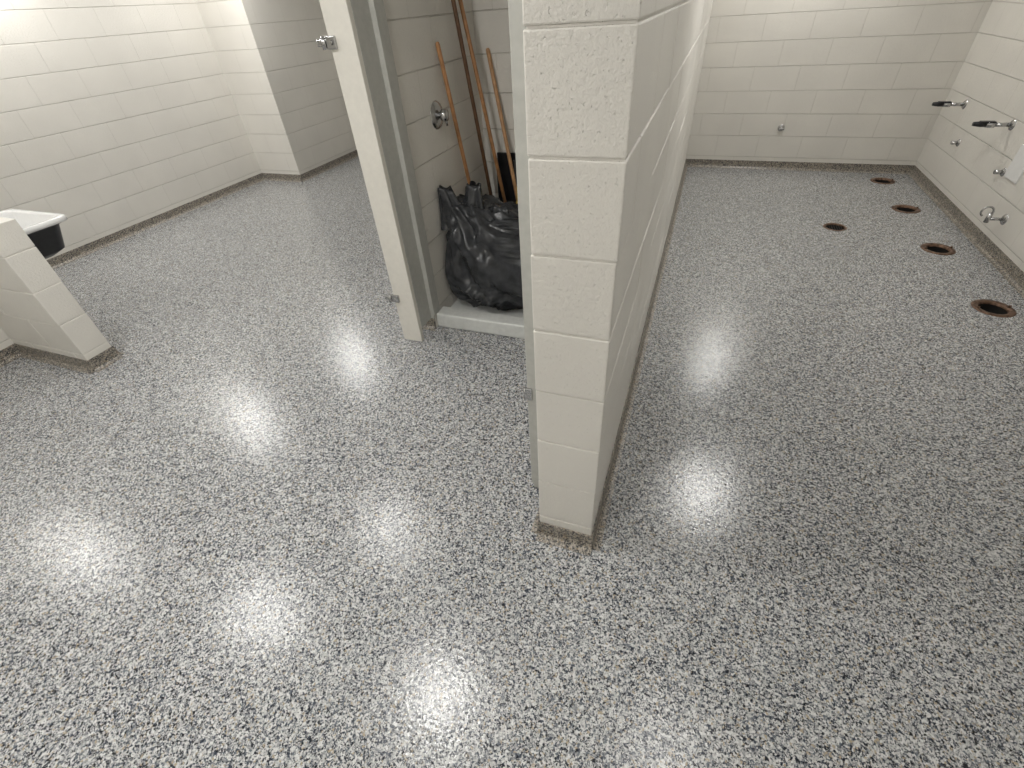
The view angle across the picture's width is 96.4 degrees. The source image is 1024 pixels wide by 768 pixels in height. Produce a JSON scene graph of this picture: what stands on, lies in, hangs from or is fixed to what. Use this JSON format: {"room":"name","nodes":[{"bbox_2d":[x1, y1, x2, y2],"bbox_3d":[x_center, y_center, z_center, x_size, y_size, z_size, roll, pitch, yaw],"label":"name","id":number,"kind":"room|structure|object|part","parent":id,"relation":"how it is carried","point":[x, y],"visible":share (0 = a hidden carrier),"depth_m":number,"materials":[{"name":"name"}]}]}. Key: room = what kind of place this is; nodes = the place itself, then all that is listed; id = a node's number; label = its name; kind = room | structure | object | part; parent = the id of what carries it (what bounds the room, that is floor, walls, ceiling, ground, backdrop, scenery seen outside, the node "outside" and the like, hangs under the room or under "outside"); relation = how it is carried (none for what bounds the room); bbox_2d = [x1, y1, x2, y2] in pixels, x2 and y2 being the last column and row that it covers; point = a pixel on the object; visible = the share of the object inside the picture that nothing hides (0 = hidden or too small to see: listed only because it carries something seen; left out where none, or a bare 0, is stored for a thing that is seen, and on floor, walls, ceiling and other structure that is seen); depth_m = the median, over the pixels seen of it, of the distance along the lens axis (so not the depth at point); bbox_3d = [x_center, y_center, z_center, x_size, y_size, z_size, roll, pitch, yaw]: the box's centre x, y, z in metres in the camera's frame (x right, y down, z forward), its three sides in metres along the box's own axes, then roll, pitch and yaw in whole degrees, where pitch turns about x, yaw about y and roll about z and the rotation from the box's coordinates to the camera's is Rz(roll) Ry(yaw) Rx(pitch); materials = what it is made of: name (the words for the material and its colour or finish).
{"room":"public restroom","nodes":[
{"label":"public restroom","id":0,"kind":"room"},
{"bbox_2d":[0,328,13,349],"bbox_3d":[-3.681,0.280,1.750,0.150,0.860,2.649,11,42,17],"label":"wall","id":1,"kind":"structure","parent":0,"point":[5,341],"depth_m":2.85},
{"bbox_2d":[0,344,20,367],"bbox_3d":[-3.571,0.596,1.974,0.036,0.075,2.650,11,42,17],"label":"baseboard","id":2,"kind":"structure","parent":1,"relation":"attached to","point":[10,353],"depth_m":2.87,"materials":[{"name":"grey stone"}]},
{"bbox_2d":[0,217,111,360],"bbox_3d":[-3.002,-0.549,2.677,1.086,0.858,0.152,11,42,17],"label":"wall","id":3,"kind":"structure","parent":0,"point":[38,311],"depth_m":2.54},
{"bbox_2d":[0,209,66,258],"bbox_3d":[-3.060,-0.861,2.836,0.580,0.538,0.418,11,42,17],"label":"sink basin","id":4,"kind":"object","parent":3,"relation":"attached to","point":[43,229],"depth_m":2.81,"materials":[{"name":"white ceramic"}]},
{"bbox_2d":[14,343,94,373],"bbox_3d":[-2.820,-0.157,2.803,0.697,0.075,0.036,11,42,17],"label":"baseboard","id":5,"kind":"structure","parent":3,"relation":"attached to","point":[80,365],"depth_m":2.80,"materials":[{"name":"grey stone"}]},
{"bbox_2d":[86,347,123,371],"bbox_3d":[-2.450,-0.152,2.763,0.036,0.075,0.164,11,42,17],"label":"baseboard","id":6,"kind":"structure","parent":3,"relation":"attached to","point":[109,356],"depth_m":2.76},
{"bbox_2d":[0,0,261,259],"bbox_3d":[-4.134,-1.938,3.235,0.150,2.400,7.500,11,42,17],"label":"wall","id":7,"kind":"structure","parent":0,"point":[116,115],"depth_m":4.18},
{"bbox_2d":[46,173,263,268],"bbox_3d":[-4.155,-0.708,3.582,0.036,0.075,6.150,11,42,17],"label":"baseboard","id":8,"kind":"structure","parent":7,"relation":"attached to","point":[72,255],"depth_m":4.61,"materials":[{"name":"grey stone"}]},
{"bbox_2d":[195,0,356,174],"bbox_3d":[-2.720,-3.827,5.356,0.600,2.400,1.200,11,42,17],"label":"wall","id":9,"kind":"structure","parent":0,"point":[286,91],"depth_m":5.24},
{"bbox_2d":[262,173,301,181],"bbox_3d":[-2.856,-2.554,5.663,0.607,0.075,0.036,11,42,17],"label":"baseboard","id":10,"kind":"structure","parent":9,"relation":"attached to","point":[267,176],"depth_m":5.67,"materials":[{"name":"grey stone"}]},
{"bbox_2d":[300,150,357,181],"bbox_3d":[-2.354,-2.880,6.006,0.036,0.075,1.207,11,42,17],"label":"baseboard","id":11,"kind":"structure","parent":9,"relation":"attached to","point":[334,163],"depth_m":5.96,"materials":[{"name":"grey stone"}]},
{"bbox_2d":[383,0,488,326],"bbox_3d":[-0.419,-1.641,2.539,0.145,2.400,1.150,11,42,17],"label":"wall","id":12,"kind":"structure","parent":0,"point":[414,26],"depth_m":2.47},
{"bbox_2d":[368,0,439,318],"bbox_3d":[-0.555,-1.317,2.107,0.057,2.324,0.075,11,42,17],"label":"door frame","id":13,"kind":"structure","parent":12,"relation":"attached to","point":[376,7],"depth_m":2.20,"materials":[{"name":"grey metal"}]},
{"bbox_2d":[422,318,436,330],"bbox_3d":[-0.550,-0.384,2.865,0.145,0.075,0.036,11,42,17],"label":"baseboard","id":14,"kind":"structure","parent":12,"relation":"attached to","point":[431,324],"depth_m":2.87,"materials":[{"name":"grey stone"}]},
{"bbox_2d":[431,100,448,129],"bbox_3d":[-0.373,-1.437,2.449,0.066,0.136,0.136,11,42,17],"label":"shower valve","id":15,"kind":"object","parent":12,"relation":"attached to","point":[438,115],"visible":1,"depth_m":2.43,"materials":[{"name":"silver metal"}]},
{"bbox_3d":[-0.372,-1.429,2.455,0.066,0.081,0.060,11,42,17],"label":"knob","id":16,"kind":"part","parent":15,"relation":"part of","materials":[{"name":"silver metal"}]},
{"bbox_2d":[472,0,514,201],"bbox_3d":[0.308,-1.847,2.719,1.043,2.400,0.150,11,42,17],"label":"wall","id":17,"kind":"structure","parent":0,"point":[490,17],"depth_m":2.77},
{"bbox_2d":[0,156,1023,767],"bbox_3d":[-0.618,-0.375,3.036,7.420,0.150,7.650,11,42,17],"label":"floor","id":18,"kind":"structure","parent":0,"point":[286,527],"depth_m":1.80,"materials":[{"name":"grey stone"}]},
{"bbox_2d":[316,0,430,341],"bbox_3d":[-0.674,-1.227,2.070,0.177,2.400,0.169,11,42,17],"label":"door","id":19,"kind":"structure","parent":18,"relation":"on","point":[351,39],"depth_m":2.12,"materials":[{"name":"beige metal"}]},
{"bbox_2d":[436,298,524,338],"bbox_3d":[0.184,-0.613,3.056,1.041,0.095,0.984,11,42,17],"label":"shower pan","id":20,"kind":"object","parent":18,"relation":"on","point":[475,315],"visible":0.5,"depth_m":2.80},
{"bbox_2d":[435,42,470,183],"bbox_3d":[-0.257,-1.294,2.858,0.051,1.380,0.342,14,43,21],"label":"broom","id":21,"kind":"object","parent":20,"relation":"on","point":[439,52],"visible":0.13,"depth_m":2.54,"materials":[{"name":"brown wood"}]},
{"bbox_2d":[451,0,493,201],"bbox_3d":[-0.201,-1.538,2.838,0.022,1.768,0.304,24,48,30],"label":"stick","id":22,"kind":"object","parent":20,"relation":"on","point":[453,2],"visible":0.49,"depth_m":2.66,"materials":[{"name":"brown wood"}]},
{"bbox_2d":[437,181,522,314],"bbox_3d":[0.072,-0.812,2.742,0.930,0.753,0.497,11,42,17],"label":"garbage bag","id":23,"kind":"object","parent":20,"relation":"on","point":[482,242],"visible":0.58,"depth_m":2.62,"materials":[{"name":"black plastic"}]},
{"bbox_2d":[458,0,506,202],"bbox_3d":[-0.107,-1.487,2.923,0.273,1.565,0.092,4,41,10],"label":"mop","id":24,"kind":"object","parent":20,"relation":"on","point":[461,5],"visible":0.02,"depth_m":2.71,"materials":[{"name":"brown wood"}]},
{"bbox_2d":[486,48,517,205],"bbox_3d":[0.002,-1.392,3.004,0.023,1.311,0.368,-29,46,-26],"label":"handle","id":25,"kind":"object","parent":20,"relation":"on","point":[488,53],"visible":0.77,"depth_m":2.86,"materials":[{"name":"brown wood"}]},
{"bbox_2d":[497,152,516,205],"bbox_3d":[-0.021,-1.236,3.259,0.130,0.749,0.046,11,42,17],"label":"dustpan","id":26,"kind":"object","parent":20,"relation":"on","point":[502,158],"visible":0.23,"depth_m":3.12,"materials":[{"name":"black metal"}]},
{"bbox_2d":[823,223,846,230],"bbox_3d":[2.599,-1.241,3.701,0.170,0.063,0.170,11,42,17],"label":"floor drain","id":27,"kind":"object","parent":18,"relation":"in","point":[830,226],"visible":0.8,"depth_m":3.70,"materials":[{"name":"brown metal"}]},
{"bbox_2d":[870,177,895,183],"bbox_3d":[3.586,-1.923,4.460,0.206,0.136,0.206,11,42,17],"label":"flange","id":28,"kind":"object","parent":18,"relation":"on","point":[880,180],"visible":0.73,"depth_m":4.46,"materials":[{"name":"brown metal"}]},
{"bbox_2d":[891,204,920,213],"bbox_3d":[3.334,-1.439,3.907,0.206,0.136,0.206,11,42,17],"label":"flange","id":29,"kind":"object","parent":18,"relation":"on","point":[902,208],"visible":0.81,"depth_m":3.90,"materials":[{"name":"brown metal"}]},
{"bbox_2d":[920,243,955,254],"bbox_3d":[3.064,-0.930,3.324,0.206,0.136,0.206,11,42,17],"label":"flange","id":30,"kind":"object","parent":18,"relation":"on","point":[935,248],"visible":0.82,"depth_m":3.32,"materials":[{"name":"brown metal"}]},
{"bbox_2d":[971,299,1016,317],"bbox_3d":[2.826,-0.405,2.720,0.206,0.136,0.206,11,42,17],"label":"flange","id":31,"kind":"object","parent":18,"relation":"on","point":[989,307],"visible":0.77,"depth_m":2.71,"materials":[{"name":"brown metal"}]},
{"bbox_2d":[522,0,712,534],"bbox_3d":[0.958,-1.867,2.684,0.194,2.398,4.933,11,42,17],"label":"wall partition","id":32,"kind":"structure","parent":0,"point":[611,86],"depth_m":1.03,"materials":[{"name":"white brick"}]},
{"bbox_2d":[508,0,538,483],"bbox_3d":[0.063,-0.382,1.197,0.088,2.060,0.012,11,42,17],"label":"channel","id":33,"kind":"object","parent":32,"relation":"attached to","point":[516,27],"visible":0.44,"depth_m":1.14,"materials":[{"name":"grey metal"}]},
{"bbox_2d":[523,387,532,400],"bbox_3d":[0.054,0.033,1.553,0.031,0.050,0.012,11,42,17],"label":"latch","id":34,"kind":"object","parent":33,"relation":"attached to","point":[527,392],"visible":1,"depth_m":1.55,"materials":[{"name":"silver metal"}]},
{"bbox_2d":[531,510,539,532],"bbox_3d":[0.117,0.478,1.777,0.036,0.075,0.187,11,42,17],"label":"baseboard","id":35,"kind":"structure","parent":32,"relation":"attached to","point":[535,527],"depth_m":1.75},
{"bbox_2d":[536,521,592,555],"bbox_3d":[0.188,0.563,1.669,0.206,0.075,0.036,11,42,17],"label":"baseboard","id":36,"kind":"structure","parent":32,"relation":"attached to","point":[571,540],"depth_m":1.68,"materials":[{"name":"grey stone"}]},
{"bbox_2d":[590,160,687,550],"bbox_3d":[1.132,-0.957,3.394,0.036,0.075,4.942,11,42,17],"label":"baseboard","id":37,"kind":"structure","parent":32,"relation":"attached to","point":[607,493],"depth_m":2.21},
{"bbox_2d":[686,0,992,164],"bbox_3d":[0.501,-3.689,4.897,7.270,2.400,0.150,11,42,17],"label":"wall","id":38,"kind":"structure","parent":0,"point":[847,81],"depth_m":4.32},
{"bbox_2d":[777,124,784,130],"bbox_3d":[2.730,-2.587,4.641,0.064,0.064,0.075,11,42,17],"label":"pipe stub","id":39,"kind":"object","parent":38,"relation":"attached to","point":[781,127],"depth_m":4.65,"materials":[{"name":"silver metal"}]},
{"bbox_2d":[686,159,914,173],"bbox_3d":[2.948,-2.294,4.822,2.140,0.075,0.036,11,42,17],"label":"baseboard","id":40,"kind":"structure","parent":38,"relation":"attached to","point":[707,163],"depth_m":4.80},
{"bbox_2d":[915,0,1023,271],"bbox_3d":[2.722,-0.715,1.149,0.150,2.400,7.650,11,42,17],"label":"wall","id":41,"kind":"structure","parent":0,"point":[991,75],"depth_m":3.47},
{"bbox_2d":[932,99,967,108],"bbox_3d":[3.675,-2.354,3.856,0.226,0.072,0.072,11,42,17],"label":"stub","id":42,"kind":"object","parent":41,"relation":"attached to","point":[939,103],"visible":1,"depth_m":3.84,"materials":[{"name":"silver metal"}]},
{"bbox_2d":[950,139,960,146],"bbox_3d":[3.694,-2.012,3.821,0.050,0.058,0.058,11,42,17],"label":"pipe stub","id":43,"kind":"object","parent":41,"relation":"attached to","point":[956,143],"visible":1,"depth_m":3.81,"materials":[{"name":"silver metal"}]},
{"bbox_2d":[908,166,1023,297],"bbox_3d":[2.703,0.157,1.922,0.036,0.075,7.350,11,42,17],"label":"baseboard","id":44,"kind":"structure","parent":41,"relation":"attached to","point":[1004,265],"depth_m":3.36,"materials":[{"name":"grey stone"}]},
{"bbox_2d":[980,206,1007,224],"bbox_3d":[3.252,-1.142,3.099,0.153,0.119,0.072,11,42,17],"label":"valve","id":45,"kind":"object","parent":41,"relation":"attached to","point":[1004,218],"visible":1,"depth_m":3.10,"materials":[{"name":"silver metal"}]},
{"bbox_2d":[972,119,1016,130],"bbox_3d":[3.377,-1.823,3.220,0.226,0.072,0.072,11,42,17],"label":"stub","id":46,"kind":"object","parent":41,"relation":"attached to","point":[987,124],"visible":1,"depth_m":3.21,"materials":[{"name":"silver metal"}]},
{"bbox_2d":[993,168,1005,176],"bbox_3d":[3.400,-1.480,3.199,0.050,0.058,0.058,11,42,17],"label":"pipe stub","id":47,"kind":"object","parent":41,"relation":"attached to","point":[1001,172],"visible":1,"depth_m":3.19,"materials":[{"name":"silver metal"}]},
{"bbox_2d":[1004,144,1023,183],"bbox_3d":[3.365,-1.459,3.036,0.012,0.200,0.180,11,42,17],"label":"plate","id":48,"kind":"object","parent":41,"relation":"attached to","point":[1014,172],"visible":1,"depth_m":3.05,"materials":[{"name":"white ceramic"}]}
]}

